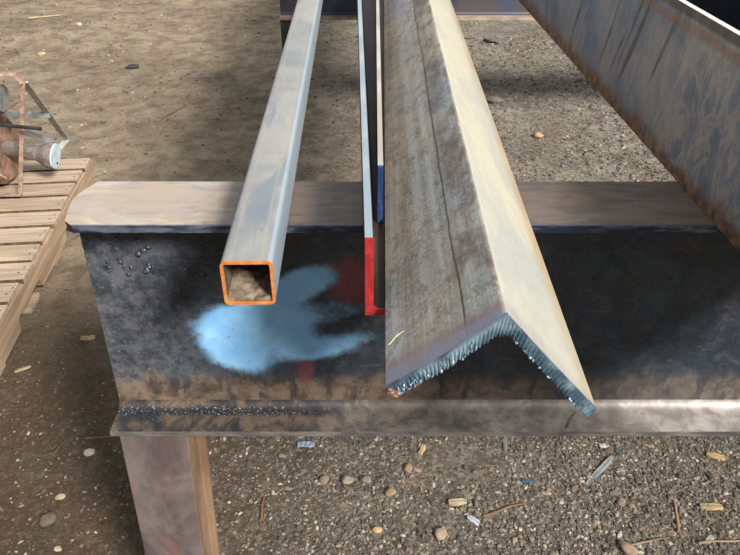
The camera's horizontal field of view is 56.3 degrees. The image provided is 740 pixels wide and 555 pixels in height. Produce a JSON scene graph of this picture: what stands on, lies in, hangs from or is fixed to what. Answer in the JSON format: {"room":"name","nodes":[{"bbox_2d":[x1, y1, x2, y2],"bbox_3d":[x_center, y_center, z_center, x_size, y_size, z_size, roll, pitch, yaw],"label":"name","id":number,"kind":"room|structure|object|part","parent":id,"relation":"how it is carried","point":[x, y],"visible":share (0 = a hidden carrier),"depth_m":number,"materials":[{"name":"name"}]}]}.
{"room":"steel storage yard","nodes":[
{"label":"steel storage yard","id":0,"kind":"room"},
{"bbox_2d":[0,0,739,554],"bbox_3d":[0.000,-2.296,5.689,28.000,0.028,24.000,0,34,0],"label":"ground","id":1,"kind":"structure","parent":0,"point":[323,155],"depth_m":2.89,"materials":[{"name":"gravel"}]},
{"bbox_2d":[14,365,30,372],"bbox_3d":[-0.958,0.252,1.908,0.042,0.006,0.011,-21,39,-28],"label":"chip","id":2,"kind":"object","parent":1,"relation":"on","point":[28,366],"visible":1,"depth_m":1.91,"materials":[{"name":"beige wood"}]},
{"bbox_2d":[28,15,59,18],"bbox_3d":[-2.421,-1.942,5.150,0.222,0.014,0.017,-15,37,-21],"label":"stick","id":3,"kind":"object","parent":1,"relation":"on","point":[50,15],"visible":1,"depth_m":5.14,"materials":[{"name":"beige wood"}]},
{"bbox_2d":[0,158,95,375],"bbox_3d":[-1.563,-0.060,2.259,1.022,0.127,1.215,-3,34,-5],"label":"wooden pallet","id":4,"kind":"object","parent":1,"relation":"on","point":[33,238],"visible":0.93,"depth_m":2.32,"materials":[{"name":"brown wood"}]},
{"bbox_2d":[0,73,69,196],"bbox_3d":[-1.401,-0.562,2.491,0.501,0.446,0.557,-9,35,-12],"label":"stand","id":5,"kind":"object","parent":4,"relation":"on","point":[13,149],"visible":1,"depth_m":2.49,"materials":[{"name":"grey metal"}]},
{"bbox_3d":[-1.361,-0.474,2.358,0.478,0.446,0.030,0,34,0],"label":"frame","id":6,"kind":"part","parent":5,"relation":"part of","materials":[{"name":"metal"}]},
{"bbox_3d":[-1.345,-0.515,2.270,0.511,0.076,0.011,-1,34,-2],"label":"pivot arm","id":7,"kind":"part","parent":5,"relation":"part of"},
{"bbox_2d":[39,512,56,526],"bbox_3d":[-0.700,0.525,1.506,0.036,0.018,0.037,-13,36,-18],"label":"stone","id":8,"kind":"object","parent":1,"relation":"on","point":[49,518],"visible":1,"depth_m":1.50,"materials":[{"name":"grey stone"}]},
{"bbox_2d":[49,441,65,457],"bbox_3d":[-0.751,0.413,1.666,0.007,0.007,0.052,10,35,15],"label":"stick","id":9,"kind":"object","parent":1,"relation":"on","point":[62,443],"visible":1,"depth_m":1.66,"materials":[{"name":"brown wood"}]},
{"bbox_2d":[54,546,61,551],"bbox_3d":[-0.654,0.569,1.451,0.016,0.009,0.014,-9,35,-13],"label":"stone","id":10,"kind":"object","parent":1,"relation":"on","point":[56,548],"visible":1,"depth_m":1.45,"materials":[{"name":"beige stone"}]},
{"bbox_2d":[55,493,65,499],"bbox_3d":[-0.697,0.493,1.557,0.024,0.012,0.016,-9,35,-14],"label":"stone","id":11,"kind":"object","parent":1,"relation":"on","point":[61,496],"visible":1,"depth_m":1.55,"materials":[{"name":"beige stone"}]},
{"bbox_2d":[80,335,95,341],"bbox_3d":[-0.824,0.177,2.020,0.042,0.006,0.028,-6,34,-9],"label":"chip","id":12,"kind":"object","parent":1,"relation":"on","point":[91,337],"visible":1,"depth_m":2.02,"materials":[{"name":"beige wood"}]},
{"bbox_2d":[83,448,94,456],"bbox_3d":[-0.672,0.419,1.657,0.025,0.014,0.021,2,34,4],"label":"stone","id":13,"kind":"object","parent":1,"relation":"on","point":[88,452],"visible":1,"depth_m":1.65,"materials":[{"name":"beige stone"}]},
{"bbox_2d":[86,436,112,438],"bbox_3d":[-0.660,0.393,1.702,0.075,0.004,0.005,-4,34,-6],"label":"straw","id":14,"kind":"object","parent":1,"relation":"on","point":[108,436],"visible":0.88,"depth_m":1.70,"materials":[{"name":"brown plant"}]},
{"bbox_2d":[125,64,138,68],"bbox_3d":[-1.420,-1.258,4.128,0.083,0.030,0.043,-9,35,-14],"label":"stone","id":15,"kind":"object","parent":1,"relation":"on","point":[130,66],"visible":1,"depth_m":4.12,"materials":[{"name":"grey stone"}]},
{"bbox_2d":[259,497,264,521],"bbox_3d":[-0.237,0.509,1.518,0.008,0.008,0.062,0,34,-1],"label":"stick","id":16,"kind":"object","parent":1,"relation":"on","point":[261,510],"visible":1,"depth_m":1.51,"materials":[{"name":"brown wood"}]},
{"bbox_2d":[278,453,286,457],"bbox_3d":[-0.209,0.425,1.651,0.021,0.010,0.016,0,34,0],"label":"stone","id":17,"kind":"object","parent":1,"relation":"on","point":[280,455],"visible":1,"depth_m":1.65,"materials":[{"name":"grey stone"}]},
{"bbox_2d":[319,475,328,484],"bbox_3d":[-0.105,0.465,1.592,0.022,0.015,0.028,16,37,23],"label":"stone","id":18,"kind":"object","parent":1,"relation":"on","point":[324,479],"visible":1,"depth_m":1.59,"materials":[{"name":"beige stone"}]},
{"bbox_2d":[342,475,353,484],"bbox_3d":[-0.051,0.464,1.585,0.030,0.016,0.026,6,34,9],"label":"stone","id":19,"kind":"object","parent":1,"relation":"on","point":[346,479],"visible":1,"depth_m":1.58,"materials":[{"name":"beige stone"}]},
{"bbox_2d":[334,460,364,475],"bbox_3d":[-0.050,0.448,1.620,0.085,0.005,0.009,19,38,26],"label":"twig","id":20,"kind":"object","parent":1,"relation":"on","point":[336,462],"visible":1,"depth_m":1.62,"materials":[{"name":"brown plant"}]},
{"bbox_2d":[361,475,370,482],"bbox_3d":[-0.008,0.463,1.587,0.026,0.014,0.019,14,36,20],"label":"stone","id":21,"kind":"object","parent":1,"relation":"on","point":[366,478],"visible":1,"depth_m":1.58,"materials":[{"name":"beige stone"}]},
{"bbox_2d":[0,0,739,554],"bbox_3d":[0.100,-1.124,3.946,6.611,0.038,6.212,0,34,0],"label":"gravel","id":22,"kind":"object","parent":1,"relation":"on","point":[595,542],"depth_m":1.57,"materials":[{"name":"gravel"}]},
{"bbox_2d":[297,441,314,446],"bbox_3d":[-0.155,0.404,1.674,0.042,0.006,0.019,0,34,0],"label":"scrap","id":23,"kind":"object","parent":22,"relation":"on","point":[302,443],"visible":1,"depth_m":1.67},
{"bbox_2d":[372,526,381,532],"bbox_3d":[0.015,0.537,1.473,0.020,0.012,0.018,21,39,28],"label":"stone","id":24,"kind":"object","parent":22,"relation":"on","point":[376,529],"visible":1,"depth_m":1.47,"materials":[{"name":"beige stone"}]},
{"bbox_2d":[384,487,396,496],"bbox_3d":[0.045,0.482,1.553,0.028,0.014,0.022,-12,36,-17],"label":"stone","id":25,"kind":"object","parent":22,"relation":"on","point":[389,492],"visible":1,"depth_m":1.55,"materials":[{"name":"beige stone"}]},
{"bbox_2d":[404,463,412,472],"bbox_3d":[0.090,0.444,1.614,0.021,0.014,0.024,27,43,34],"label":"stone","id":26,"kind":"object","parent":22,"relation":"on","point":[408,467],"visible":1,"depth_m":1.61,"materials":[{"name":"beige stone"}]},
{"bbox_2d":[482,503,525,517],"bbox_3d":[0.295,0.511,1.524,0.105,0.009,0.009,-12,36,-16],"label":"stick","id":27,"kind":"object","parent":22,"relation":"on","point":[513,505],"visible":1,"depth_m":1.52,"materials":[{"name":"brown wood"}]},
{"bbox_3d":[0.536,0.451,1.615,0.115,0.008,0.015,-28,43,-35],"label":"metal strip","id":28,"kind":"part","parent":22,"relation":"part of","materials":[{"name":"grey metal"}]},
{"bbox_2d":[599,443,606,447],"bbox_3d":[0.565,0.408,1.680,0.018,0.004,0.013,-6,35,-9],"label":"chip","id":29,"kind":"object","parent":22,"relation":"on","point":[604,445],"visible":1,"depth_m":1.68,"materials":[{"name":"white stone"}]},
{"bbox_2d":[617,497,625,505],"bbox_3d":[0.560,0.500,1.542,0.020,0.013,0.022,13,36,19],"label":"stone","id":30,"kind":"object","parent":22,"relation":"on","point":[621,501],"visible":1,"depth_m":1.54,"materials":[{"name":"grey stone"}]},
{"bbox_2d":[618,540,637,554],"bbox_3d":[0.537,0.565,1.444,0.026,0.020,0.042,-26,43,-34],"label":"stone","id":31,"kind":"object","parent":22,"relation":"on","point":[627,548],"visible":1,"depth_m":1.44,"materials":[{"name":"beige stone"}]},
{"bbox_2d":[631,537,668,545],"bbox_3d":[0.580,0.558,1.460,0.112,0.006,0.006,-7,35,-10],"label":"twig","id":32,"kind":"object","parent":22,"relation":"on","point":[647,541],"visible":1,"depth_m":1.46,"materials":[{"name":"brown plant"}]},
{"bbox_2d":[673,500,680,532],"bbox_3d":[0.670,0.521,1.514,0.008,0.008,0.085,7,35,11],"label":"stick","id":33,"kind":"object","parent":22,"relation":"on","point":[675,507],"visible":1,"depth_m":1.50,"materials":[{"name":"beige wood"}]},
{"bbox_2d":[705,535,713,540],"bbox_3d":[0.720,0.554,1.466,0.022,0.004,0.014,-21,39,-28],"label":"chip","id":34,"kind":"object","parent":22,"relation":"on","point":[710,537],"visible":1,"depth_m":1.47,"materials":[{"name":"white stone"}]},
{"bbox_2d":[697,540,739,544],"bbox_3d":[0.745,0.556,1.460,0.110,0.006,0.008,-3,34,-4],"label":"twig","id":35,"kind":"object","parent":22,"relation":"on","point":[707,541],"visible":1,"depth_m":1.46,"materials":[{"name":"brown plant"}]},
{"bbox_2d":[65,181,739,554],"bbox_3d":[0.679,0.276,1.101,2.142,0.890,0.116,0,34,0],"label":"stand","id":36,"kind":"object","parent":1,"relation":"on","point":[646,286],"visible":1,"depth_m":0.97,"materials":[{"name":"grey metal"}]},
{"bbox_3d":[-0.330,0.422,1.198,0.125,0.541,0.102,0,34,0],"label":"leg","id":37,"kind":"part","parent":36,"relation":"part of","materials":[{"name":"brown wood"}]},
{"bbox_2d":[220,0,322,304],"bbox_3d":[-0.177,-1.657,3.127,0.050,0.050,5.950,-1,34,-1],"label":"tube","id":38,"kind":"object","parent":36,"relation":"on","point":[257,234],"visible":1,"depth_m":0.83,"materials":[{"name":"grey metal"}]},
{"bbox_2d":[228,264,272,300],"bbox_3d":[-0.120,-0.076,0.801,0.043,0.023,0.317,-1,34,-1],"label":"dirt","id":39,"kind":"object","parent":38,"relation":"on","point":[249,282],"visible":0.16,"depth_m":0.69,"materials":[{"name":"brown soil"}]},
{"bbox_2d":[357,0,385,314],"bbox_3d":[-0.026,-1.677,3.125,0.086,0.085,6.000,-1,34,-1],"label":"bar","id":40,"kind":"object","parent":36,"relation":"on","point":[373,232],"visible":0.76,"depth_m":0.88,"materials":[{"name":"red paint"}]},
{"bbox_2d":[376,0,382,222],"bbox_3d":[0.026,-1.685,3.138,0.006,0.071,5.700,0,34,0],"label":"bar","id":41,"kind":"object","parent":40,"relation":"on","point":[378,56],"visible":1,"depth_m":0.85,"materials":[{"name":"blue paint"}]},
{"bbox_2d":[384,0,596,416],"bbox_3d":[0.143,-1.610,3.016,0.167,0.095,6.014,1,34,1],"label":"bar","id":42,"kind":"object","parent":36,"relation":"on","point":[465,267],"visible":1,"depth_m":0.69,"materials":[{"name":"metal"}]},
{"bbox_2d":[518,0,739,252],"bbox_3d":[0.454,-1.569,2.864,0.216,0.198,6.000,-1,34,-1],"label":"beam","id":43,"kind":"structure","parent":36,"relation":"on","point":[670,69],"depth_m":0.92,"materials":[{"name":"grey metal"}]},
{"bbox_2d":[279,0,534,130],"bbox_3d":[1.007,-1.044,3.059,2.786,0.890,0.120,0,34,0],"label":"stand","id":44,"kind":"object","parent":1,"relation":"on","point":[331,9],"visible":0.36,"depth_m":2.97,"materials":[{"name":"grey metal"}]},
{"bbox_3d":[-0.354,-0.903,3.153,0.060,0.550,0.102,0,34,0],"label":"leg","id":45,"kind":"part","parent":44,"relation":"part of","materials":[{"name":"grey metal"}]},
{"bbox_2d":[404,479,435,492],"bbox_3d":[0.113,0.474,1.576,0.081,0.005,0.007,15,37,21],"label":"twig","id":46,"kind":"object","parent":1,"relation":"on","point":[405,480],"visible":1,"depth_m":1.58,"materials":[{"name":"brown wood"}]},
{"bbox_2d":[418,444,425,454],"bbox_3d":[0.125,0.414,1.665,0.014,0.005,0.030,13,36,18],"label":"chip","id":47,"kind":"object","parent":1,"relation":"on","point":[422,447],"visible":1,"depth_m":1.66,"materials":[{"name":"beige wood"}]},
{"bbox_2d":[434,527,445,539],"bbox_3d":[0.149,0.544,1.466,0.025,0.019,0.028,-5,34,-7],"label":"stone","id":48,"kind":"object","parent":1,"relation":"on","point":[440,533],"visible":1,"depth_m":1.46,"materials":[{"name":"beige stone"}]},
{"bbox_2d":[448,498,466,505],"bbox_3d":[0.194,0.499,1.537,0.040,0.006,0.021,-3,34,-5],"label":"chip","id":49,"kind":"object","parent":1,"relation":"on","point":[458,501],"visible":1,"depth_m":1.53,"materials":[{"name":"beige wood"}]},
{"bbox_2d":[467,515,479,525],"bbox_3d":[0.225,0.525,1.500,0.030,0.005,0.016,25,41,32],"label":"paper scrap","id":50,"kind":"object","parent":1,"relation":"on","point":[470,518],"visible":1,"depth_m":1.50,"materials":[{"name":"white paper"}]},
{"bbox_2d":[483,38,497,43],"bbox_3d":[0.798,-1.559,4.576,0.026,0.022,0.120,-24,41,-31],"label":"root","id":51,"kind":"object","parent":1,"relation":"on","point":[484,39],"visible":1,"depth_m":4.58,"materials":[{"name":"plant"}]},
{"bbox_2d":[486,96,502,103],"bbox_3d":[0.656,-0.937,3.661,0.096,0.045,0.059,17,38,24],"label":"clod","id":52,"kind":"object","parent":1,"relation":"on","point":[490,99],"visible":0.94,"depth_m":3.64,"materials":[{"name":"beige stone"}]},
{"bbox_2d":[503,437,506,450],"bbox_3d":[0.329,0.405,1.683,0.011,0.005,0.040,4,34,6],"label":"metal strip","id":53,"kind":"object","parent":1,"relation":"on","point":[504,438],"visible":1,"depth_m":1.68,"materials":[{"name":"grey metal"}]},
{"bbox_2d":[521,479,532,482],"bbox_3d":[0.361,0.467,1.590,0.026,0.004,0.008,0,34,0],"label":"scrap","id":54,"kind":"object","parent":1,"relation":"on","point":[522,480],"visible":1,"depth_m":1.59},
{"bbox_2d":[533,132,543,137],"bbox_3d":[0.800,-0.675,3.285,0.048,0.027,0.042,9,35,13],"label":"stone","id":55,"kind":"object","parent":1,"relation":"on","point":[537,134],"visible":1,"depth_m":3.27,"materials":[{"name":"beige stone"}]},
{"bbox_2d":[699,503,722,509],"bbox_3d":[0.755,0.506,1.530,0.048,0.008,0.017,3,34,5],"label":"chip","id":56,"kind":"object","parent":1,"relation":"on","point":[713,506],"visible":1,"depth_m":1.53,"materials":[{"name":"beige wood"}]},
{"bbox_2d":[706,452,725,460],"bbox_3d":[0.823,0.425,1.648,0.042,0.008,0.016,10,35,15],"label":"chip","id":57,"kind":"object","parent":1,"relation":"on","point":[708,454],"visible":1,"depth_m":1.65,"materials":[{"name":"beige wood"}]}
]}

